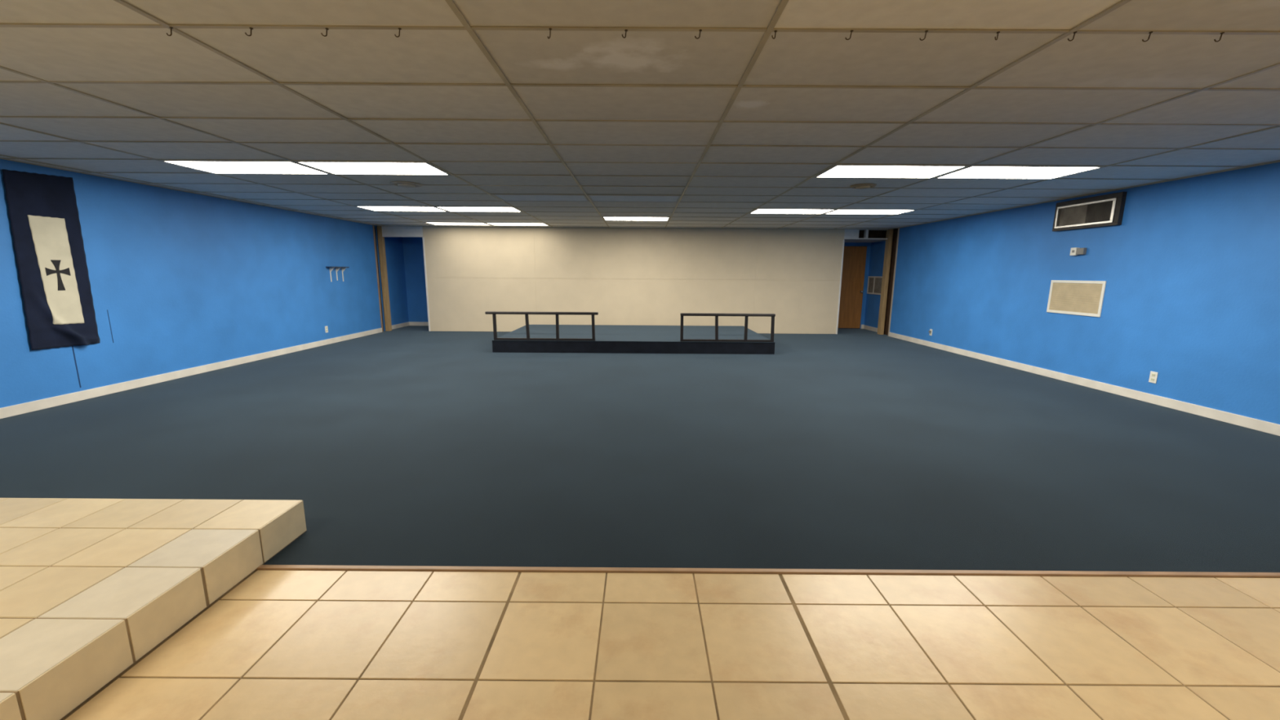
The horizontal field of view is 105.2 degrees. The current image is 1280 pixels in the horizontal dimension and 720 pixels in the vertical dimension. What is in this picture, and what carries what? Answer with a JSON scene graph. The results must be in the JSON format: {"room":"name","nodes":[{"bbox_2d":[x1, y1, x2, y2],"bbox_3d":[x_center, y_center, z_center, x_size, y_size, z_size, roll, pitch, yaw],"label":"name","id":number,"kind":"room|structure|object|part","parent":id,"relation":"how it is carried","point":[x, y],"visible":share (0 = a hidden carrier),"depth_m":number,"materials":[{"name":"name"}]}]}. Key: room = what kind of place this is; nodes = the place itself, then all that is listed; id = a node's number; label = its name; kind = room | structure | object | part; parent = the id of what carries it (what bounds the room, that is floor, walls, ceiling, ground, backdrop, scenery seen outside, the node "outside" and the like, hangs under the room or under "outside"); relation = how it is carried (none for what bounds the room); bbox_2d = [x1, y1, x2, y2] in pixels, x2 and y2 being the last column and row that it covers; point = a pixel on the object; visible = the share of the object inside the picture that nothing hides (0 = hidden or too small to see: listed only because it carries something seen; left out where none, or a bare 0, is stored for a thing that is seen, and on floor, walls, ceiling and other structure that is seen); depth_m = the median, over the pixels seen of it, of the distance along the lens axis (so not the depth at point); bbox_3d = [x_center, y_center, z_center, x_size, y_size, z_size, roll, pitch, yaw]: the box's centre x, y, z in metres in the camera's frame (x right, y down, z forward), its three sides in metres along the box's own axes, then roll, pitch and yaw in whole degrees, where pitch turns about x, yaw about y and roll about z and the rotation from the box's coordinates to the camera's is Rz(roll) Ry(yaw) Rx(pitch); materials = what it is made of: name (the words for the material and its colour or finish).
{"room":"house of worship","nodes":[
{"label":"house of worship","id":0,"kind":"room"},
{"bbox_2d":[0,156,381,408],"bbox_3d":[-5.803,-0.459,3.377,0.122,2.497,14.780,0,10,0],"label":"wall","id":1,"kind":"structure","parent":0,"point":[180,280],"depth_m":6.11,"materials":[{"name":"blue paint"}]},
{"bbox_2d":[1,168,100,350],"bbox_3d":[-5.697,-0.957,4.771,0.078,1.680,0.627,0,10,0],"label":"banner","id":2,"kind":"object","parent":1,"relation":"attached to","point":[44,216],"visible":1,"depth_m":4.75,"materials":[{"name":"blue fabric"}]},
{"bbox_3d":[-5.710,-0.867,4.805,0.034,1.045,0.302,0,10,0],"label":"panel","id":3,"kind":"part","parent":2,"relation":"part of","materials":[{"name":"beige fabric"}]},
{"bbox_2d":[0,328,382,418],"bbox_3d":[-5.736,0.070,6.701,0.014,0.095,8.420,0,10,0],"label":"baseboard","id":4,"kind":"structure","parent":1,"relation":"attached to","point":[15,410],"depth_m":5.75,"materials":[{"name":"paint"}]},
{"bbox_2d":[325,266,349,281],"bbox_3d":[-5.675,-1.616,9.209,0.105,0.278,0.550,0,10,0],"label":"wall shelf","id":5,"kind":"object","parent":1,"relation":"attached to","point":[331,268],"visible":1,"depth_m":9.21,"materials":[{"name":"white plastic"}]},
{"bbox_2d":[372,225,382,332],"bbox_3d":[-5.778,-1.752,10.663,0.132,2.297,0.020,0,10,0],"label":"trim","id":6,"kind":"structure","parent":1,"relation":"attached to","point":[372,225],"depth_m":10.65,"materials":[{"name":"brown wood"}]},
{"bbox_2d":[373,226,384,331],"bbox_3d":[-5.808,-1.772,10.772,0.072,2.297,0.152,0,10,0],"label":"trim","id":7,"kind":"structure","parent":1,"relation":"attached to","point":[374,226],"depth_m":10.82,"materials":[{"name":"brown wood"}]},
{"bbox_2d":[373,224,888,333],"bbox_3d":[-0.226,-1.857,11.466,11.258,2.497,1.273,0,10,0],"label":"wall","id":8,"kind":"structure","parent":0,"point":[628,276],"depth_m":10.85,"materials":[{"name":"beige paint"}]},
{"bbox_2d":[377,226,391,331],"bbox_3d":[-5.691,-1.794,10.899,0.094,2.297,0.105,0,10,0],"label":"trim","id":9,"kind":"structure","parent":8,"relation":"attached to","point":[381,244],"depth_m":10.86,"materials":[{"name":"brown wood"}]},
{"bbox_2d":[391,321,428,329],"bbox_3d":[-4.670,-0.805,11.670,2.185,0.095,1.063,0,10,0],"label":"baseboard","id":10,"kind":"structure","parent":8,"relation":"attached to","point":[408,323],"depth_m":12.17,"materials":[{"name":"paint"}]},
{"bbox_2d":[422,236,430,331],"bbox_3d":[-4.750,-1.680,10.944,0.034,2.070,0.131,0,10,0],"label":"trim","id":11,"kind":"structure","parent":8,"relation":"attached to","point":[422,237],"depth_m":10.88,"materials":[{"name":"white paint"}]},
{"bbox_2d":[835,239,844,333],"bbox_3d":[4.447,-1.620,10.930,0.034,2.080,0.131,0,10,0],"label":"trim","id":12,"kind":"structure","parent":8,"relation":"attached to","point":[843,239],"depth_m":10.86,"materials":[{"name":"white paint"}]},
{"bbox_2d":[0,325,1279,572],"bbox_3d":[-0.095,0.125,7.221,11.495,0.120,10.124,0,10,0],"label":"floor","id":13,"kind":"structure","parent":0,"point":[865,449],"depth_m":3.53,"materials":[{"name":"blue-grey carpet"}]},
{"bbox_2d":[492,324,774,354],"bbox_3d":[-0.106,-0.436,9.449,4.732,0.205,2.562,0,10,0],"label":"stage","id":14,"kind":"object","parent":13,"relation":"on","point":[609,339],"visible":0.8,"depth_m":8.21,"materials":[{"name":"carpet"}]},
{"bbox_2d":[484,311,598,341],"bbox_3d":[-1.629,-0.564,8.164,1.866,0.477,0.090,0,10,0],"label":"rail","id":15,"kind":"object","parent":14,"relation":"on","point":[494,313],"visible":1,"depth_m":8.14,"materials":[{"name":"black metal"}]},
{"bbox_3d":[-2.423,-0.549,8.169,0.049,0.435,0.046,0,10,0],"label":"post","id":16,"kind":"part","parent":15,"relation":"part of","materials":[{"name":"metal"}]},
{"bbox_3d":[-1.877,-0.545,8.168,0.062,0.435,0.046,0,10,0],"label":"post","id":17,"kind":"part","parent":15,"relation":"part of","materials":[{"name":"black paint"}]},
{"bbox_3d":[-1.628,-0.778,8.126,1.866,0.042,0.090,0,10,0],"label":"rail","id":18,"kind":"part","parent":15,"relation":"part of","materials":[{"name":"black metal"}]},
{"bbox_3d":[-1.603,-0.347,8.203,1.685,0.036,0.034,0,10,0],"label":"rail","id":19,"kind":"part","parent":15,"relation":"part of","materials":[{"name":"black metal"}]},
{"bbox_3d":[-1.378,-0.542,8.168,0.046,0.435,0.046,0,10,0],"label":"post","id":20,"kind":"part","parent":15,"relation":"part of","materials":[{"name":"black metal"}]},
{"bbox_3d":[-0.778,-0.538,8.167,0.056,0.435,0.046,0,10,0],"label":"post","id":21,"kind":"part","parent":15,"relation":"part of","materials":[{"name":"metal"}]},
{"bbox_2d":[680,312,775,342],"bbox_3d":[1.456,-0.539,8.161,1.570,0.471,0.090,0,10,0],"label":"rail","id":22,"kind":"object","parent":14,"relation":"on","point":[746,315],"visible":1,"depth_m":8.14,"materials":[{"name":"black paint"}]},
{"bbox_3d":[0.699,-0.524,8.165,0.049,0.429,0.046,0,10,0],"label":"post","id":23,"kind":"part","parent":22,"relation":"part of","materials":[{"name":"black metal"}]},
{"bbox_3d":[1.280,-0.520,8.164,0.062,0.429,0.046,0,10,0],"label":"post","id":24,"kind":"part","parent":22,"relation":"part of","materials":[{"name":"metal"}]},
{"bbox_3d":[1.455,-0.325,8.199,1.551,0.036,0.034,0,10,0],"label":"rail","id":25,"kind":"part","parent":22,"relation":"part of","materials":[{"name":"black metal"}]},
{"bbox_3d":[1.456,-0.751,8.123,1.567,0.042,0.090,0,10,0],"label":"rail","id":26,"kind":"part","parent":22,"relation":"part of","materials":[{"name":"black metal"}]},
{"bbox_3d":[1.770,-0.517,8.164,0.046,0.429,0.046,0,10,0],"label":"post","id":27,"kind":"part","parent":22,"relation":"part of","materials":[{"name":"metal"}]},
{"bbox_3d":[2.212,-0.513,8.163,0.056,0.429,0.046,0,10,0],"label":"post","id":28,"kind":"part","parent":22,"relation":"part of","materials":[{"name":"metal"}]},
{"bbox_2d":[0,0,1279,229],"bbox_3d":[-0.138,-1.620,3.266,11.195,0.095,14.997,0,10,0],"label":"ceiling","id":29,"kind":"structure","parent":0,"point":[47,54],"depth_m":2.76,"materials":[{"name":"white tile"}]},
{"bbox_2d":[166,26,173,35],"bbox_3d":[-1.915,-1.337,1.992,0.029,0.034,0.011,0,10,0],"label":"ceiling hook","id":30,"kind":"object","parent":29,"relation":"attached to","point":[171,28],"visible":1,"depth_m":1.99,"materials":[{"name":"metal"}]},
{"bbox_2d":[159,160,331,174],"bbox_3d":[-3.738,-1.867,4.689,1.190,0.053,0.584,0,10,0],"label":"ceiling light","id":31,"kind":"object","parent":29,"relation":"attached to","point":[211,166],"visible":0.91,"depth_m":4.67,"materials":[{"name":"plastic"}]},
{"bbox_2d":[169,161,323,173],"bbox_3d":[-3.738,-1.846,4.693,1.146,0.004,0.540,0,10,0],"label":"diffuser","id":32,"kind":"object","parent":31,"relation":"attached to","point":[208,166],"depth_m":4.67,"materials":[{"name":"white plastic"}]},
{"bbox_2d":[320,27,328,36],"bbox_3d":[-1.281,-1.332,1.989,0.029,0.034,0.011,-7,13,-37],"label":"ceiling hook","id":33,"kind":"object","parent":29,"relation":"attached to","point":[326,28],"visible":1,"depth_m":1.99,"materials":[{"name":"metal"}]},
{"bbox_2d":[293,160,451,175],"bbox_3d":[-2.518,-1.859,4.687,1.190,0.053,0.584,0,10,0],"label":"ceiling light","id":34,"kind":"object","parent":29,"relation":"attached to","point":[420,168],"visible":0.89,"depth_m":4.67,"materials":[{"name":"white plastic"}]},
{"bbox_2d":[354,205,446,211],"bbox_3d":[-3.730,-2.401,7.692,1.190,0.053,0.584,0,10,0],"label":"ceiling light","id":35,"kind":"object","parent":29,"relation":"attached to","point":[368,207],"visible":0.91,"depth_m":7.69,"materials":[{"name":"plastic"}]},
{"bbox_2d":[360,206,442,210],"bbox_3d":[-3.730,-2.380,7.696,1.146,0.004,0.540,0,10,0],"label":"diffuser","id":36,"kind":"object","parent":35,"relation":"attached to","point":[373,208],"depth_m":7.66,"materials":[{"name":"white plastic"}]},
{"bbox_2d":[390,181,422,187],"bbox_3d":[-2.638,-1.975,5.527,0.330,0.028,0.330,0,10,0],"label":"ceiling vent","id":37,"kind":"object","parent":29,"relation":"in","point":[402,184],"visible":1,"depth_m":5.46,"materials":[{"name":"metal"}]},
{"bbox_2d":[423,222,490,225],"bbox_3d":[-3.723,-2.819,10.045,1.190,0.053,0.584,0,10,0],"label":"ceiling light","id":38,"kind":"object","parent":29,"relation":"attached to","point":[431,223],"visible":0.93,"depth_m":9.99,"materials":[{"name":"plastic"}]},
{"bbox_2d":[429,222,488,225],"bbox_3d":[-3.724,-2.797,10.049,1.146,0.004,0.540,0,10,0],"label":"diffuser","id":39,"kind":"object","parent":38,"relation":"attached to","point":[435,224],"depth_m":10.08,"materials":[{"name":"white plastic"}]},
{"bbox_2d":[435,205,522,212],"bbox_3d":[-2.510,-2.392,7.690,1.190,0.053,0.584,0,10,0],"label":"ceiling light","id":40,"kind":"object","parent":29,"relation":"attached to","point":[482,209],"visible":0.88,"depth_m":7.69,"materials":[{"name":"white plastic"}]},
{"bbox_2d":[440,207,519,211],"bbox_3d":[-2.510,-2.371,7.694,1.146,0.004,0.540,0,10,0],"label":"diffuser","id":41,"kind":"object","parent":40,"relation":"attached to","point":[450,209],"depth_m":7.69,"materials":[{"name":"white plastic"}]},
{"bbox_2d":[484,222,549,226],"bbox_3d":[-2.503,-2.810,10.043,1.190,0.053,0.584,0,10,0],"label":"ceiling light","id":42,"kind":"object","parent":29,"relation":"attached to","point":[505,224],"visible":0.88,"depth_m":10.02,"materials":[{"name":"white plastic"}]},
{"bbox_2d":[488,222,546,225],"bbox_3d":[-2.504,-2.789,10.047,1.146,0.004,0.540,0,10,0],"label":"diffuser","id":43,"kind":"object","parent":42,"relation":"attached to","point":[492,224],"depth_m":10.00,"materials":[{"name":"white plastic"}]},
{"bbox_2d":[491,193,589,201],"bbox_3d":[-1.293,-2.170,6.487,1.190,0.053,0.584,0,10,0],"label":"ceiling light","id":44,"kind":"object","parent":29,"relation":"attached to","point":[505,197],"visible":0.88,"depth_m":6.47,"materials":[{"name":"plastic"}]},
{"bbox_2d":[547,27,551,39],"bbox_3d":[-0.368,-1.326,1.990,0.011,0.034,0.029,-8,13,-39],"label":"ceiling hook","id":45,"kind":"object","parent":29,"relation":"attached to","point":[549,28],"visible":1,"depth_m":1.98,"materials":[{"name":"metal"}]},
{"bbox_2d":[587,194,680,202],"bbox_3d":[-0.073,-2.162,6.486,1.190,0.053,0.584,0,10,0],"label":"ceiling light","id":46,"kind":"object","parent":29,"relation":"attached to","point":[659,197],"visible":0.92,"depth_m":6.48,"materials":[{"name":"plastic"}]},
{"bbox_2d":[602,216,670,221],"bbox_3d":[-0.067,-2.588,8.888,1.190,0.053,0.584,0,10,0],"label":"ceiling light","id":47,"kind":"object","parent":29,"relation":"attached to","point":[646,219],"visible":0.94,"depth_m":8.93,"materials":[{"name":"white plastic"}]},
{"bbox_2d":[604,217,667,220],"bbox_3d":[-0.067,-2.567,8.892,1.146,0.004,0.540,0,10,0],"label":"diffuser","id":48,"kind":"object","parent":47,"relation":"attached to","point":[605,218],"depth_m":8.90,"materials":[{"name":"white plastic"}]},
{"bbox_2d":[0,0,1279,229],"bbox_3d":[-0.139,-1.571,3.275,11.195,0.007,14.997,0,10,0],"label":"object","id":49,"kind":"structure","parent":29,"relation":"attached to","point":[783,3],"depth_m":3.17,"materials":[{"name":"grey metal"}]},
{"bbox_2d":[748,208,835,213],"bbox_3d":[2.370,-2.358,7.683,1.190,0.053,0.584,0,10,0],"label":"ceiling light","id":50,"kind":"object","parent":29,"relation":"attached to","point":[826,210],"visible":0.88,"depth_m":7.67,"materials":[{"name":"white plastic"}]},
{"bbox_2d":[849,183,876,189],"bbox_3d":[2.482,-1.925,5.441,0.270,0.028,0.270,0,10,0],"label":"ceiling vent","id":51,"kind":"object","parent":29,"relation":"in","point":[860,186],"visible":1,"depth_m":5.38,"materials":[{"name":"beige metal"}]},
{"bbox_2d":[825,208,915,214],"bbox_3d":[3.590,-2.349,7.682,1.190,0.053,0.584,0,10,0],"label":"ceiling light","id":52,"kind":"object","parent":29,"relation":"attached to","point":[851,211],"visible":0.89,"depth_m":7.68,"materials":[{"name":"white plastic"}]},
{"bbox_2d":[826,209,910,213],"bbox_3d":[3.590,-2.328,7.685,1.146,0.004,0.540,0,10,0],"label":"diffuser","id":53,"kind":"object","parent":52,"relation":"attached to","point":[837,211],"depth_m":7.67,"materials":[{"name":"white plastic"}]},
{"bbox_2d":[813,164,968,178],"bbox_3d":[2.362,-1.824,4.680,1.190,0.053,0.584,0,10,0],"label":"ceiling light","id":54,"kind":"object","parent":29,"relation":"attached to","point":[920,171],"visible":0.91,"depth_m":4.67,"materials":[{"name":"white plastic"}]},
{"bbox_2d":[919,30,928,40],"bbox_3d":[1.151,-1.315,1.985,0.029,0.034,0.011,7,12,32],"label":"ceiling hook","id":55,"kind":"object","parent":29,"relation":"attached to","point":[926,31],"visible":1,"depth_m":1.98,"materials":[{"name":"metal"}]},
{"bbox_2d":[933,165,1104,179],"bbox_3d":[3.582,-1.816,4.679,1.190,0.053,0.584,0,10,0],"label":"ceiling light","id":56,"kind":"object","parent":29,"relation":"attached to","point":[1045,172],"visible":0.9,"depth_m":4.67,"materials":[{"name":"white plastic"}]},
{"bbox_2d":[1067,31,1077,40],"bbox_3d":[1.751,-1.310,1.982,0.029,0.034,0.011,3,10,14],"label":"ceiling hook","id":57,"kind":"object","parent":29,"relation":"attached to","point":[1074,33],"visible":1,"depth_m":1.98,"materials":[{"name":"metal"}]},
{"bbox_2d":[1142,31,1152,41],"bbox_3d":[2.055,-1.308,1.982,0.029,0.034,0.011,7,12,34],"label":"ceiling hook","id":58,"kind":"object","parent":29,"relation":"attached to","point":[1149,33],"visible":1,"depth_m":1.98,"materials":[{"name":"metal"}]},
{"bbox_2d":[1213,31,1224,41],"bbox_3d":[2.344,-1.306,1.980,0.029,0.034,0.011,3,10,13],"label":"ceiling hook","id":59,"kind":"object","parent":29,"relation":"attached to","point":[1221,33],"visible":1,"depth_m":1.98,"materials":[{"name":"metal"}]},
{"bbox_2d":[61,569,1279,719],"bbox_3d":[-0.166,1.538,-0.740,11.195,0.120,6.004,0,10,0],"label":"floor","id":60,"kind":"structure","parent":0,"point":[278,644],"depth_m":1.76,"materials":[{"name":"tile"}]},
{"bbox_2d":[0,497,306,719],"bbox_3d":[-3.747,1.295,-0.342,4.028,0.172,5.824,0,10,0],"label":"tiled step","id":61,"kind":"structure","parent":60,"relation":"on","point":[89,588],"depth_m":1.90,"materials":[{"name":"tile"}]},
{"bbox_2d":[256,564,1279,577],"bbox_3d":[-0.158,0.959,2.217,11.195,0.027,0.026,0,10,0],"label":"trim","id":62,"kind":"structure","parent":60,"relation":"attached to","point":[313,567],"depth_m":2.21,"materials":[{"name":"brown wood"}]},
{"bbox_2d":[840,240,885,328],"bbox_3d":[4.504,-1.796,11.303,2.350,2.497,1.590,0,10,0],"label":"wall","id":63,"kind":"structure","parent":0,"point":[876,251],"depth_m":11.75,"materials":[{"name":"blue paint"}]},
{"bbox_2d":[837,246,866,328],"bbox_3d":[5.075,-1.769,11.991,0.820,1.988,0.112,0,10,0],"label":"door","id":64,"kind":"structure","parent":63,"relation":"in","point":[854,257],"depth_m":12.00,"materials":[{"name":"orange wood"}]},
{"bbox_2d":[859,244,868,328],"bbox_3d":[5.075,-1.784,12.024,0.870,2.030,0.052,0,10,0],"label":"trim","id":65,"kind":"structure","parent":63,"relation":"attached to","point":[867,246],"depth_m":11.99,"materials":[{"name":"blue paint"}]},
{"bbox_2d":[861,324,877,332],"bbox_3d":[5.535,-0.738,11.654,0.075,0.105,1.063,0,10,0],"label":"baseboard","id":66,"kind":"structure","parent":63,"relation":"attached to","point":[863,326],"depth_m":11.83,"materials":[{"name":"paint"}]},
{"bbox_2d":[866,275,882,294],"bbox_3d":[5.572,-1.770,11.594,0.015,0.422,0.760,0,10,0],"label":"air vent","id":67,"kind":"object","parent":63,"relation":"in","point":[874,282],"visible":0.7,"depth_m":11.62,"materials":[{"name":"metal"}]},
{"bbox_2d":[867,277,874,292],"bbox_3d":[5.574,-1.806,11.801,0.011,0.352,0.270,0,10,0],"label":"grille","id":68,"kind":"object","parent":67,"relation":"attached to","point":[870,280],"depth_m":11.80,"materials":[{"name":"beige metal"}]},
{"bbox_2d":[873,277,882,293],"bbox_3d":[5.574,-1.744,11.447,0.011,0.352,0.390,0,10,0],"label":"grille","id":69,"kind":"object","parent":67,"relation":"attached to","point":[877,281],"depth_m":11.47,"materials":[{"name":"beige metal"}]},
{"bbox_2d":[876,229,893,334],"bbox_3d":[5.441,-1.711,10.863,0.077,2.297,0.145,0,10,0],"label":"trim","id":70,"kind":"structure","parent":63,"relation":"attached to","point":[889,236],"depth_m":10.82,"materials":[{"name":"brown wood"}]},
{"bbox_2d":[883,229,897,335],"bbox_3d":[5.560,-1.691,10.751,0.055,2.297,0.372,0,10,0],"label":"trim","id":71,"kind":"structure","parent":63,"relation":"attached to","point":[895,231],"depth_m":10.79,"materials":[{"name":"brown wood"}]},
{"bbox_2d":[888,228,899,336],"bbox_3d":[5.516,-1.654,10.544,0.108,2.297,0.050,0,10,0],"label":"trim","id":72,"kind":"structure","parent":63,"relation":"attached to","point":[898,228],"depth_m":10.54,"materials":[{"name":"brown wood"}]},
{"bbox_2d":[844,239,885,242],"bbox_3d":[4.511,-2.762,11.313,2.150,0.020,1.033,0,10,0],"label":"ceiling","id":73,"kind":"structure","parent":0,"point":[846,240],"depth_m":11.29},
{"bbox_2d":[858,227,898,238],"bbox_3d":[5.107,-2.833,10.855,1.043,0.289,0.600,0,10,0],"label":"wall","id":74,"kind":"structure","parent":0,"point":[872,233],"depth_m":11.10,"materials":[{"name":"black"}]},
{"bbox_2d":[889,162,1279,424],"bbox_3d":[5.511,-0.368,3.302,0.120,2.497,14.660,0,10,0],"label":"wall","id":75,"kind":"structure","parent":0,"point":[1190,269],"depth_m":5.35,"materials":[{"name":"blue paint"}]},
{"bbox_2d":[1046,280,1106,316],"bbox_3d":[5.452,-0.783,6.137,0.012,0.422,0.772,0,10,0],"label":"bulletin board","id":76,"kind":"object","parent":75,"relation":"in","point":[1085,298],"visible":1,"depth_m":6.10,"materials":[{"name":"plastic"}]},
{"bbox_2d":[1069,247,1086,255],"bbox_3d":[5.438,-1.347,6.070,0.047,0.096,0.183,0,10,0],"label":"wall sensor","id":77,"kind":"object","parent":75,"relation":"attached to","point":[1074,251],"visible":1,"depth_m":6.07,"materials":[{"name":"grey plastic"}]},
{"bbox_3d":[5.439,-1.356,6.120,0.045,0.096,0.081,0,10,0],"label":"plate","id":78,"kind":"part","parent":77,"relation":"part of","materials":[{"name":"white plastic"}]},
{"bbox_2d":[888,332,1279,435],"bbox_3d":[5.444,0.188,6.465,0.014,0.095,8.626,0,10,0],"label":"baseboard","id":79,"kind":"structure","parent":75,"relation":"attached to","point":[1231,418],"depth_m":5.47,"materials":[{"name":"paint"}]},
{"bbox_2d":[1052,191,1127,231],"bbox_3d":[5.435,-1.788,5.957,0.058,0.360,0.895,0,10,0],"label":"air vent","id":80,"kind":"object","parent":75,"relation":"in","point":[1107,210],"visible":1,"depth_m":5.89,"materials":[{"name":"metal"}]},
{"bbox_2d":[1058,204,1087,226],"bbox_3d":[5.446,-1.810,6.151,0.022,0.223,0.382,0,10,0],"label":"grille","id":81,"kind":"object","parent":80,"relation":"attached to","point":[1068,215],"depth_m":6.14,"materials":[{"name":"grey metal"}]},
{"bbox_3d":[5.430,-1.778,5.969,0.048,0.271,0.801,0,10,0],"label":"frame","id":82,"kind":"part","parent":80,"relation":"part of","materials":[{"name":"metal"}]},
{"bbox_2d":[1084,200,1112,223],"bbox_3d":[5.445,-1.745,5.787,0.022,0.223,0.358,0,10,0],"label":"grille","id":83,"kind":"object","parent":80,"relation":"attached to","point":[1095,211],"depth_m":5.79,"materials":[{"name":"grey metal"}]},
{"bbox_2d":[1148,371,1158,383],"bbox_3d":[5.444,0.183,5.189,0.010,0.120,0.076,0,10,0],"label":"power outlet","id":84,"kind":"object","parent":75,"relation":"attached to","point":[1153,375],"visible":1,"depth_m":5.18,"materials":[{"name":"white plastic"}]}
]}

